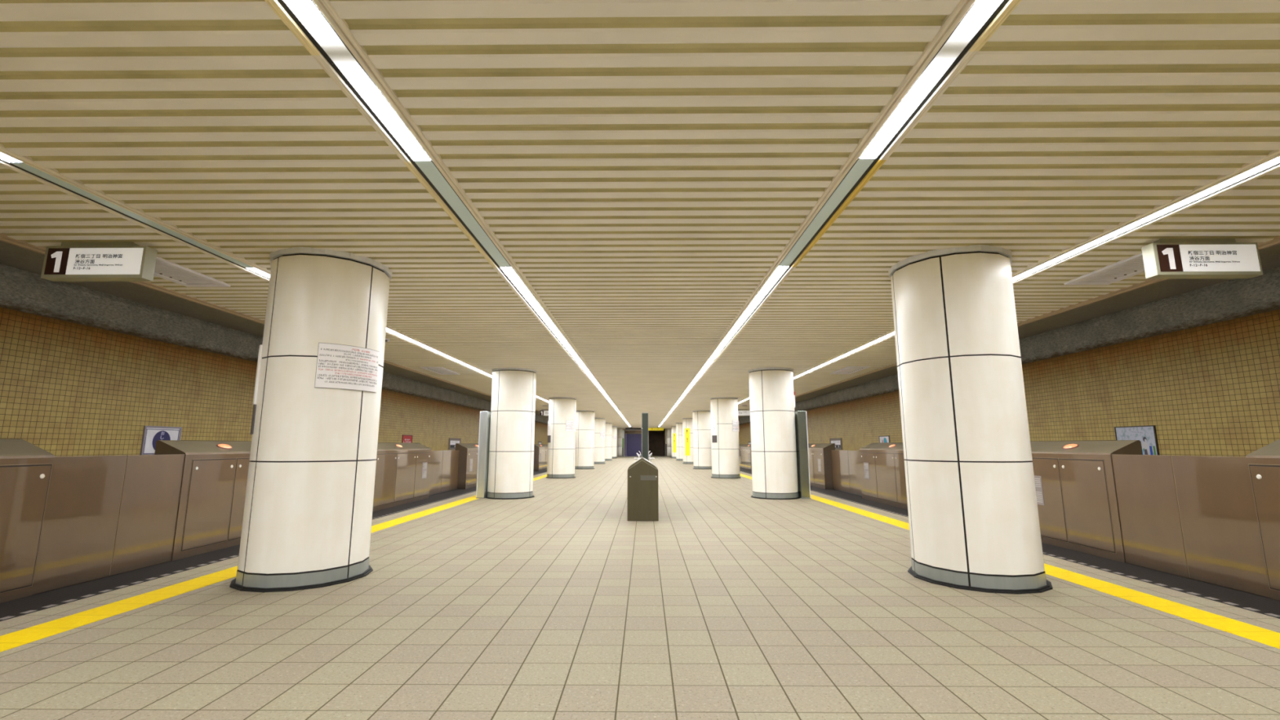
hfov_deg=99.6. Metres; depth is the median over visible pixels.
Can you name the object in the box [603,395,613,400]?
ceiling light
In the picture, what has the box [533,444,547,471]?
gate
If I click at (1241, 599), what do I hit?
trim
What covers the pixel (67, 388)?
wall
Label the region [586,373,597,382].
diffuser
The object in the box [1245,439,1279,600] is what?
gate
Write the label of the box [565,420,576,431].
notice
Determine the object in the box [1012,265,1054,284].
ceiling light
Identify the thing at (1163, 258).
hanging sign
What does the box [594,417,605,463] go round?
pillar
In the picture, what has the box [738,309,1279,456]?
wall
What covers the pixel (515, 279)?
ceiling light
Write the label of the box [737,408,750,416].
sign
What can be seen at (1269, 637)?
trim
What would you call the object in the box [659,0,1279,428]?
ceiling
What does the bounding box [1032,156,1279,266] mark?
ceiling light
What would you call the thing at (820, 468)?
gate
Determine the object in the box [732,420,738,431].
notice
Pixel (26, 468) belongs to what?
gate
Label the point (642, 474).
cabinet
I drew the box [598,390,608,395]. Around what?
ceiling light
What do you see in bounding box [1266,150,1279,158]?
ceiling light
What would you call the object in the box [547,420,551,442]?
poster
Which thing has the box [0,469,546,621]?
trim
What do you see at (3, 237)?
trim
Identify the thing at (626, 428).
board
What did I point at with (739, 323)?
ceiling light
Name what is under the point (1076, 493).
gate
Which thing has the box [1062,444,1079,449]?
warning lamp
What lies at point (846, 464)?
door
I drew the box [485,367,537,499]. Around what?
pillar
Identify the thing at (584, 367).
ceiling light
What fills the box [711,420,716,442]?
poster
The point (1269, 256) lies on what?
ceiling
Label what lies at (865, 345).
ceiling light
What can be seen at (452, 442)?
sign
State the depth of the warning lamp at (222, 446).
8.82 m
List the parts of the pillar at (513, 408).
panel, panel, panel, panel, panel, panel, panel, panel, panel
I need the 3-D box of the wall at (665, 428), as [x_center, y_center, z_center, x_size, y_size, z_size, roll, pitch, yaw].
[6.053,12.208,80.464,4.597,4.206,0.305,0,-9,0]
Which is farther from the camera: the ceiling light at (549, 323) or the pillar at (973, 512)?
the ceiling light at (549, 323)
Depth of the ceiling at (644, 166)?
4.22 m
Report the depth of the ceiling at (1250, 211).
6.84 m
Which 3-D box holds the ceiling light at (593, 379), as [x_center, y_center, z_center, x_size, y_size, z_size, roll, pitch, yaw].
[-1.744,0.659,19.900,0.348,0.089,2.805,0,-9,0]
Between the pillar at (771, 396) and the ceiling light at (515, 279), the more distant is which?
the pillar at (771, 396)
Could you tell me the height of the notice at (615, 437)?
0.554 m
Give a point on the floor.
(553, 604)
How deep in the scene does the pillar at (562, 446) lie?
27.27 m
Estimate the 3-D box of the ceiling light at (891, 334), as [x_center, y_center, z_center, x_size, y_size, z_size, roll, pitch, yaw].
[5.546,-0.662,11.524,0.323,0.089,2.805,0,-9,0]
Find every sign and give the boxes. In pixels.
[40,241,157,281]
[448,438,461,449]
[539,409,548,416]
[648,427,663,430]
[672,433,675,452]
[684,428,689,455]
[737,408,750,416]
[829,438,842,449]
[1141,238,1262,279]
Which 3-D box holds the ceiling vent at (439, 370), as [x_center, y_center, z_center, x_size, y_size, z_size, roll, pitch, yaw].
[-6.528,0.354,17.746,0.671,0.039,1.702,0,-9,0]
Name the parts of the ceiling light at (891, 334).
trim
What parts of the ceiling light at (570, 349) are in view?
trim, trim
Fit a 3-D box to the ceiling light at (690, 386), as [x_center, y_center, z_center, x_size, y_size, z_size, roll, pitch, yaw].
[2.106,1.091,22.639,0.338,0.089,2.805,0,-9,0]
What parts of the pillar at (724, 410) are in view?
panel, panel, panel, panel, panel, panel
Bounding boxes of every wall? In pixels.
[0,306,547,456]
[622,428,624,456]
[648,428,665,456]
[665,428,666,444]
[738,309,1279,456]
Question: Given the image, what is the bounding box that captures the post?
[665,444,666,456]
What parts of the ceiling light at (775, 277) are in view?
trim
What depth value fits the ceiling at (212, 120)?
4.47 m
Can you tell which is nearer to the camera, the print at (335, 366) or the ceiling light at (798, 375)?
the print at (335, 366)
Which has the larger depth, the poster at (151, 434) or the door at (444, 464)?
the door at (444, 464)
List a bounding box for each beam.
[0,263,548,424]
[737,266,1279,425]
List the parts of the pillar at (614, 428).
panel, panel, panel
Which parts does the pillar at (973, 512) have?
panel, panel, panel, panel, panel, panel, panel, panel, panel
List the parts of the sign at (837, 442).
white panel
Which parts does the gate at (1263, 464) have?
knob, door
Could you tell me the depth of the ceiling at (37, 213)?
6.54 m
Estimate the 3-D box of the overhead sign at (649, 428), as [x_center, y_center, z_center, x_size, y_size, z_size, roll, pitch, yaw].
[2.200,9.488,74.419,2.083,0.427,0.156,0,-9,0]
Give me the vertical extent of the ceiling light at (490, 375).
0.089 m
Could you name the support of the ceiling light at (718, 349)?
attached to the ceiling at (1075, 120)
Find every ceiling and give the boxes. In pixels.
[0,0,629,428]
[0,164,548,410]
[0,240,548,417]
[328,0,959,427]
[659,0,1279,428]
[737,168,1279,409]
[737,244,1279,418]
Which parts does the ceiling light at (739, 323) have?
trim, trim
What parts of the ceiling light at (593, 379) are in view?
trim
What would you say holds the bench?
on the floor
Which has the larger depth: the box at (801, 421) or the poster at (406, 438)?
the poster at (406, 438)
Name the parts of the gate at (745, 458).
door, door, door, door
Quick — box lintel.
[624,428,641,433]
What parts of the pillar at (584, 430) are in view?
panel, panel, panel, panel, panel, panel, panel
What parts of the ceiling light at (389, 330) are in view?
trim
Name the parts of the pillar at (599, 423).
panel, panel, panel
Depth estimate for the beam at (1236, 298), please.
11.49 m
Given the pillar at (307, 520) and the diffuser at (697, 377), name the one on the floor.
the pillar at (307, 520)
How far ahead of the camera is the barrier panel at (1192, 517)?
6.62 m
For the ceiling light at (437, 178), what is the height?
0.089 m
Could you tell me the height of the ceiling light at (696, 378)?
0.089 m
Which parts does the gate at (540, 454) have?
door, door, door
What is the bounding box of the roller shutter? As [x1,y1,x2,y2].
[625,433,641,456]
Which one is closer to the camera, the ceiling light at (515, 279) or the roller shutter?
the ceiling light at (515, 279)
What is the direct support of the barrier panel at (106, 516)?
on the trim at (45, 600)
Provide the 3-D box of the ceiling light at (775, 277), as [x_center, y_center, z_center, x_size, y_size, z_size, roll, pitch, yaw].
[1.984,-1.095,8.783,0.338,0.089,2.805,0,-9,0]
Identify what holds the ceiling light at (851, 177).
attached to the ceiling at (1075, 120)
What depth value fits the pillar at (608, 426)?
58.42 m
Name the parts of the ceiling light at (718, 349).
trim, trim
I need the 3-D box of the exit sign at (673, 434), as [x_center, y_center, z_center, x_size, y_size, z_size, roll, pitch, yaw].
[4.381,10.524,68.637,0.468,2.400,0.076,-5,-10,30]
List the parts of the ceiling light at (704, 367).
trim, trim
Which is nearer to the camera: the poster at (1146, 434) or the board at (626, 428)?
the poster at (1146, 434)
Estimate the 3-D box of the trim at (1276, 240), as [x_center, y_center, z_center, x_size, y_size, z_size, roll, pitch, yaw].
[7.918,2.811,35.231,0.259,0.620,91.948,0,-9,0]
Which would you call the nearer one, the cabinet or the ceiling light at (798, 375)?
the cabinet
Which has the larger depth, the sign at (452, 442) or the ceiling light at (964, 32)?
the sign at (452, 442)
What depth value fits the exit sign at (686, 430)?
47.88 m
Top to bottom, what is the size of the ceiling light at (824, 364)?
0.089 m
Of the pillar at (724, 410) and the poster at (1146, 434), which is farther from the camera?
the pillar at (724, 410)
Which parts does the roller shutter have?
guide rail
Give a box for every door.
[429,449,459,495]
[831,449,862,496]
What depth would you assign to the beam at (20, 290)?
11.29 m
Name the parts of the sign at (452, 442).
white panel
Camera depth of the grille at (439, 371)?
17.72 m
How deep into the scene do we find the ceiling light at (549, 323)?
11.32 m
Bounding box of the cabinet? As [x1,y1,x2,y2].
[626,457,658,520]
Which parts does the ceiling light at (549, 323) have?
trim, trim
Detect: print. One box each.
[317,348,377,386]
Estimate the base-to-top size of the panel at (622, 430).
3.757 m
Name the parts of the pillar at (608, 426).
panel, panel, panel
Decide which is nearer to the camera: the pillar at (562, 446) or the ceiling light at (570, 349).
the ceiling light at (570, 349)
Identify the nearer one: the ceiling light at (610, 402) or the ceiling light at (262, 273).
the ceiling light at (262, 273)
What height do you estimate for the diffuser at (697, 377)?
0.041 m
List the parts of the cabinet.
name plate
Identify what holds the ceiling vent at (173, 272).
in the ceiling at (37, 213)
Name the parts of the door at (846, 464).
door, sill, door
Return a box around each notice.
[314,342,379,392]
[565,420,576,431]
[600,431,604,437]
[613,435,617,439]
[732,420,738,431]
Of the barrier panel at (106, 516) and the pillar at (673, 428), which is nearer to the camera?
the barrier panel at (106, 516)
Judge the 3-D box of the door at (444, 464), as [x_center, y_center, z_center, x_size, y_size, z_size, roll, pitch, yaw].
[-6.884,3.850,18.619,0.127,1.448,3.449,0,-9,0]
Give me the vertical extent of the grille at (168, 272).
0.005 m
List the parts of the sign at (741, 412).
white panel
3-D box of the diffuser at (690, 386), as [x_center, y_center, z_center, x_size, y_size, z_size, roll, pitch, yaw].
[2.102,1.102,22.637,0.141,0.041,2.789,0,-9,0]
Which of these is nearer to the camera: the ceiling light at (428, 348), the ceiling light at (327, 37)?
the ceiling light at (327, 37)
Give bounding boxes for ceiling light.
[0,143,35,164]
[240,267,270,281]
[264,0,442,162]
[386,324,424,343]
[402,160,517,267]
[412,343,463,361]
[453,360,490,373]
[481,373,492,378]
[493,266,551,315]
[534,314,572,343]
[535,395,547,400]
[558,342,584,361]
[573,360,593,373]
[584,373,599,383]
[592,382,604,390]
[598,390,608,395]
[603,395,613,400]
[607,400,615,404]
[674,400,682,404]
[676,395,686,400]
[680,390,691,395]
[684,382,697,390]
[688,373,704,383]
[695,360,715,373]
[704,342,730,361]
[717,315,754,343]
[737,266,795,315]
[772,158,886,266]
[793,373,807,380]
[799,360,837,373]
[827,342,879,361]
[848,0,1022,159]
[866,329,894,342]
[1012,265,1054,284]
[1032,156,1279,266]
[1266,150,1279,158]
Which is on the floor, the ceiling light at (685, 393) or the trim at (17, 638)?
the trim at (17, 638)
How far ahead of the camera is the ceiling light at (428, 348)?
14.21 m
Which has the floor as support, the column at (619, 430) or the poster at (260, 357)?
the column at (619, 430)
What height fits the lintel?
0.853 m
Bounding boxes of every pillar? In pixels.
[229,246,391,592]
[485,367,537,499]
[546,396,576,478]
[574,410,595,469]
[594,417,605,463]
[604,422,612,460]
[612,426,617,457]
[671,426,675,457]
[675,422,683,460]
[682,417,693,463]
[692,409,711,469]
[710,396,741,478]
[747,367,799,499]
[888,244,1052,594]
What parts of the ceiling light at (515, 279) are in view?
trim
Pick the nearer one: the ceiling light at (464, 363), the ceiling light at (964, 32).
the ceiling light at (964, 32)
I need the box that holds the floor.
[0,455,1279,719]
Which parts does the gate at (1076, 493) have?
door, door, door, door, door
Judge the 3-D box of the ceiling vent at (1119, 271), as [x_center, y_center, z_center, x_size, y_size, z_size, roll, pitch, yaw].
[6.742,-1.287,7.339,0.671,0.039,1.702,0,-9,0]
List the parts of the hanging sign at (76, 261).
brown panel, white panel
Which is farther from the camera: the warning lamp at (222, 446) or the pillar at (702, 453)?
the pillar at (702, 453)
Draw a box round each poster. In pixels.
[140,425,182,454]
[250,344,262,434]
[401,435,412,442]
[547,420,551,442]
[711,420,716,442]
[879,435,889,442]
[1114,425,1159,454]
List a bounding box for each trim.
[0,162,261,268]
[0,233,539,411]
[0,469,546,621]
[0,474,546,652]
[739,468,1279,618]
[739,473,1279,648]
[795,235,1279,397]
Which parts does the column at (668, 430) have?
panel, panel, panel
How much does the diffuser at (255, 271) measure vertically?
0.041 m
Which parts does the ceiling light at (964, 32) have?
trim, trim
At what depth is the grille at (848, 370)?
17.66 m
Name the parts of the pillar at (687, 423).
panel, panel, panel, panel, panel, panel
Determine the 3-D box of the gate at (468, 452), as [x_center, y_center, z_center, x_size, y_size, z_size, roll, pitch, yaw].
[-6.703,4.822,25.599,0.479,1.697,10.627,0,-9,0]
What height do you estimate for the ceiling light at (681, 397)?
0.089 m
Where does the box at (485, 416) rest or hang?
on the trim at (17, 638)
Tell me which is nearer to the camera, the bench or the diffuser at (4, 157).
the diffuser at (4, 157)
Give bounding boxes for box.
[475,411,490,497]
[794,411,810,498]
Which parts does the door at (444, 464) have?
door, sill, door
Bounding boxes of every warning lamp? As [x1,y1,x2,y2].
[216,444,232,449]
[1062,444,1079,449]
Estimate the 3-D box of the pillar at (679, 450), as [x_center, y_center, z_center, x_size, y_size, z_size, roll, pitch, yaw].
[4.641,8.879,58.886,1.534,4.059,1.534,0,-9,0]
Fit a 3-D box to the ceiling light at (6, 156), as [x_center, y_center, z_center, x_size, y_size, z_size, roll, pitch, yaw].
[-5.420,-1.959,3.304,0.328,0.089,2.805,0,-9,0]
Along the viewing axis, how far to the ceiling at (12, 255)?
11.45 m
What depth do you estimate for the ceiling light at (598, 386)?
22.53 m
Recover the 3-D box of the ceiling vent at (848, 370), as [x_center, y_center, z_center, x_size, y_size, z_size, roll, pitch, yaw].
[6.832,0.336,17.632,0.671,0.039,1.702,0,-9,0]
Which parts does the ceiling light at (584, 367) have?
trim, trim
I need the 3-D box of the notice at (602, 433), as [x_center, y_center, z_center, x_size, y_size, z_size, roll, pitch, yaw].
[-3.298,6.647,48.323,0.133,0.554,0.784,-6,-11,33]
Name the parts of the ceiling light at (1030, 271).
trim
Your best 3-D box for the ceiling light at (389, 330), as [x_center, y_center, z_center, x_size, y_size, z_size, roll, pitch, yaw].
[-5.347,-0.648,11.617,0.328,0.089,2.805,0,-9,0]
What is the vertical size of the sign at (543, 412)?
0.467 m
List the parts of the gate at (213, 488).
door, door, door, door, door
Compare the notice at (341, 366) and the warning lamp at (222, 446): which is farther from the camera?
the warning lamp at (222, 446)
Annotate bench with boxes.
[634,453,654,461]
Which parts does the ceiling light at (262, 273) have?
trim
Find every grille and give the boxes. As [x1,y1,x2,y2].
[154,261,213,283]
[426,368,453,373]
[837,368,862,373]
[1082,257,1144,280]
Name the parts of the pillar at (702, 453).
panel, panel, panel, panel, panel, panel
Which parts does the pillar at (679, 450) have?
panel, panel, panel, panel, panel, panel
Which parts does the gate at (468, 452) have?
door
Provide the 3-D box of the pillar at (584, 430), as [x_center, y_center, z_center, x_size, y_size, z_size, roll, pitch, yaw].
[-3.940,5.620,38.222,1.534,4.059,1.534,0,-9,0]
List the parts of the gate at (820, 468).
door, door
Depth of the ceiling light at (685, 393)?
25.27 m
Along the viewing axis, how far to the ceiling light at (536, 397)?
28.39 m
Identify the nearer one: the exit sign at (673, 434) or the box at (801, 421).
the box at (801, 421)
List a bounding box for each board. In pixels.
[625,427,640,430]
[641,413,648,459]
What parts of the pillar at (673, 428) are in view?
panel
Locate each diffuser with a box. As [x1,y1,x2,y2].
[0,152,21,162]
[246,267,270,278]
[540,315,567,342]
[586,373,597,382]
[686,382,694,390]
[691,373,702,382]
[708,342,726,360]
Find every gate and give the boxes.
[0,438,55,603]
[154,440,431,560]
[455,443,478,488]
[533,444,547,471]
[738,444,751,471]
[808,443,835,489]
[859,440,1142,563]
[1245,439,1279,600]
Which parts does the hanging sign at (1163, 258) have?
brown panel, white panel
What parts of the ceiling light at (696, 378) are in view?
trim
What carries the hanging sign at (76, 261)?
hanging from the ceiling at (37, 213)
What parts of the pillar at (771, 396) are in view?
panel, panel, panel, panel, panel, panel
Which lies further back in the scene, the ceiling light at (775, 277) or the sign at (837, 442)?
the sign at (837, 442)
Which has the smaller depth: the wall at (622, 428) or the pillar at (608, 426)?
the pillar at (608, 426)
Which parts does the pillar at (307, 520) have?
panel, panel, panel, panel, panel, panel, panel, panel, panel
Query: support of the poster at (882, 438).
attached to the wall at (1213, 389)
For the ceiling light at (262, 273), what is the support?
attached to the ceiling at (37, 213)
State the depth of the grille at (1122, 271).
7.60 m
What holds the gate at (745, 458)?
on the trim at (1241, 599)
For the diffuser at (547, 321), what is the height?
0.041 m
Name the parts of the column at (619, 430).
panel, panel, panel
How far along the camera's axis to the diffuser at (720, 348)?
14.10 m
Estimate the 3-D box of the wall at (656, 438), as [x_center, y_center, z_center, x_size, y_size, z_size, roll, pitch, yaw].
[2.542,12.819,84.255,2.794,4.181,7.315,0,-9,0]
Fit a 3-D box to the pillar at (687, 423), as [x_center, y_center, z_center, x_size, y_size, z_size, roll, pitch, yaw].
[4.551,7.244,48.518,1.534,4.059,1.534,0,-9,0]
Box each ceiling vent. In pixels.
[154,257,230,287]
[420,366,459,374]
[830,366,870,373]
[1063,253,1144,284]
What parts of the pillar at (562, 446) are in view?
panel, panel, panel, panel, panel, panel, panel, panel, panel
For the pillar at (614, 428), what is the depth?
68.81 m
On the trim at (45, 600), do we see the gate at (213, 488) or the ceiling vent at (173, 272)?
the gate at (213, 488)
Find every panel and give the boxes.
[32,453,184,595]
[622,430,623,456]
[1111,453,1269,597]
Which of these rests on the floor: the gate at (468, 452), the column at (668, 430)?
the column at (668, 430)
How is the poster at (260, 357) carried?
attached to the pillar at (307, 520)
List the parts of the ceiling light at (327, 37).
trim, trim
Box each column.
[617,428,622,456]
[666,428,671,456]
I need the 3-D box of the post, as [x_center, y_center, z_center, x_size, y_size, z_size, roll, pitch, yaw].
[3.786,13.055,78.203,0.213,1.829,0.158,0,-9,0]

